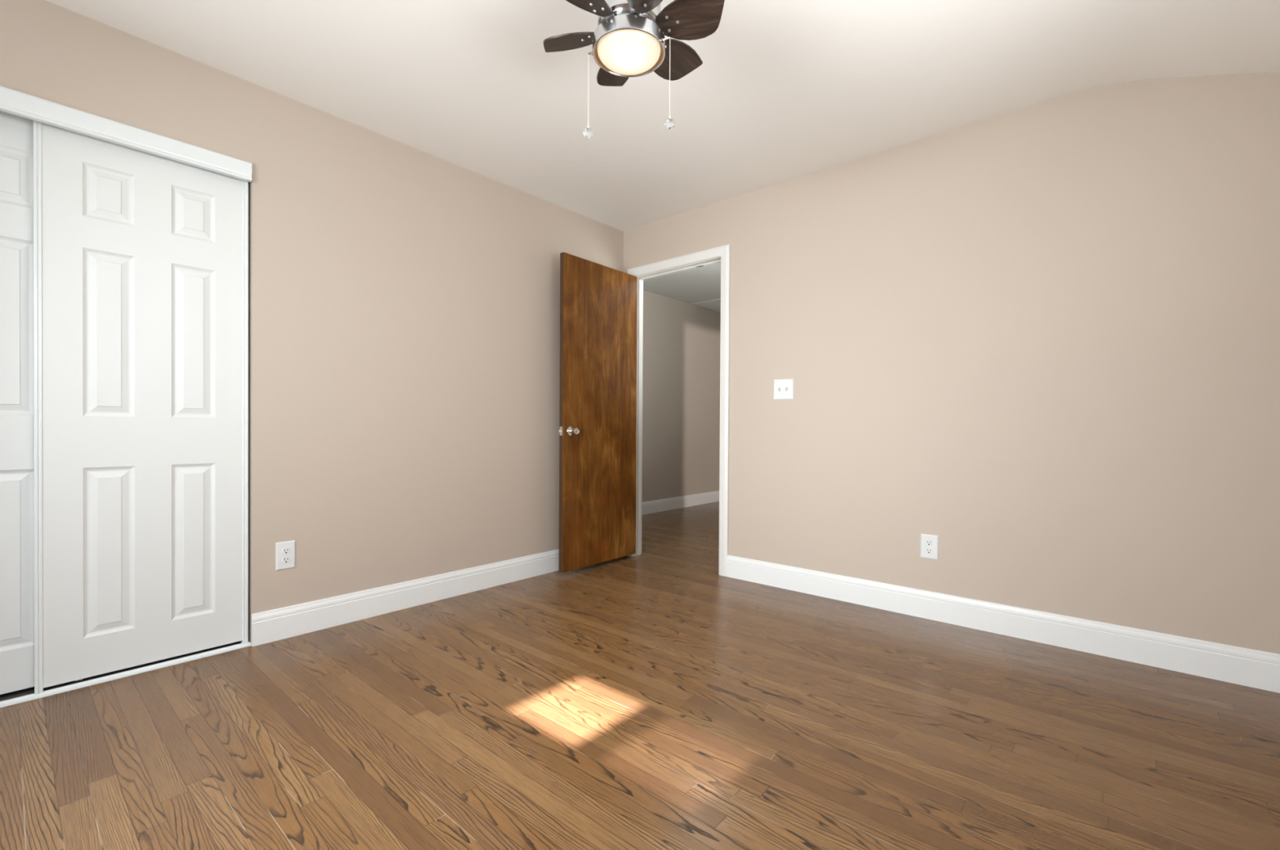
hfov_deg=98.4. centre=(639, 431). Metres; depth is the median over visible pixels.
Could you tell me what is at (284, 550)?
socket
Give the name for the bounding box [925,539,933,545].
socket
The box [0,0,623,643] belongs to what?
wall
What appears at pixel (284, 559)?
socket
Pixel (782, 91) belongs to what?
ceiling
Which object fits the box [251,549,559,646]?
baseboard
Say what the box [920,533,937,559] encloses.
wall outlet
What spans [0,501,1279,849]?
floor
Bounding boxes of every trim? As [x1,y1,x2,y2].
[0,85,252,182]
[0,641,251,707]
[626,244,729,576]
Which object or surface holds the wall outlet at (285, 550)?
attached to the wall at (404, 300)
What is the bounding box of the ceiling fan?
[542,0,724,138]
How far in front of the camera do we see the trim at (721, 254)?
3.63 m
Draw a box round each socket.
[281,547,290,554]
[281,556,290,563]
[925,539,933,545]
[925,547,933,553]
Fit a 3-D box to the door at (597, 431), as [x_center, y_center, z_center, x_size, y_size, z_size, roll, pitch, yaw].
[-0.272,-0.121,3.808,0.161,2.041,0.752,1,1,39]
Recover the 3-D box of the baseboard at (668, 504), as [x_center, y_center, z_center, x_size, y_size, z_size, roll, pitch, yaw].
[0.556,0.844,6.707,0.015,0.138,4.500,1,1,41]
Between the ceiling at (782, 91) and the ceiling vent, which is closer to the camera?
the ceiling at (782, 91)
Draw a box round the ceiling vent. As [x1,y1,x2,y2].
[691,298,720,312]
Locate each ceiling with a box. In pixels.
[45,0,1279,231]
[643,262,720,303]
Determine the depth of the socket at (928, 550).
2.80 m
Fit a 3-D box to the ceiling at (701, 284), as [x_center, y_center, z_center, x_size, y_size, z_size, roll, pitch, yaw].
[1.703,-1.599,5.772,3.130,0.100,4.600,1,1,41]
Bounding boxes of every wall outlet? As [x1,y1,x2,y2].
[275,540,295,570]
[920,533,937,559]
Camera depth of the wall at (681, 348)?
6.61 m
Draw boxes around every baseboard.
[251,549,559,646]
[641,490,719,515]
[726,555,1279,693]
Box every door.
[32,120,248,694]
[557,252,637,573]
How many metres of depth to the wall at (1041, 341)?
2.51 m
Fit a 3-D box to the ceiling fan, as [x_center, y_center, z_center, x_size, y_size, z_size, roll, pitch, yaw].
[-0.035,-1.207,1.737,0.592,0.574,0.605,1,1,41]
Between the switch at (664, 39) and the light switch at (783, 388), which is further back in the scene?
the light switch at (783, 388)
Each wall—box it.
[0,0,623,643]
[623,71,1279,653]
[641,289,720,502]
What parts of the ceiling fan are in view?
blade, bead chain, blade, blade, lamp shade, blade, bead chain, blade, blade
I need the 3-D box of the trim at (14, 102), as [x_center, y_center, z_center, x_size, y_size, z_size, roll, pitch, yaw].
[-2.207,-1.115,1.768,0.024,0.077,1.625,1,1,41]
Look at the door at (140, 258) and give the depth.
2.14 m
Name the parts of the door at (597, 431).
knob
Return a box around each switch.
[662,36,671,41]
[773,378,793,399]
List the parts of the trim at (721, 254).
head casing, casing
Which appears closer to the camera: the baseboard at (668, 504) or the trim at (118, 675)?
the trim at (118, 675)
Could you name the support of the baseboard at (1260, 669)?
attached to the wall at (1041, 341)

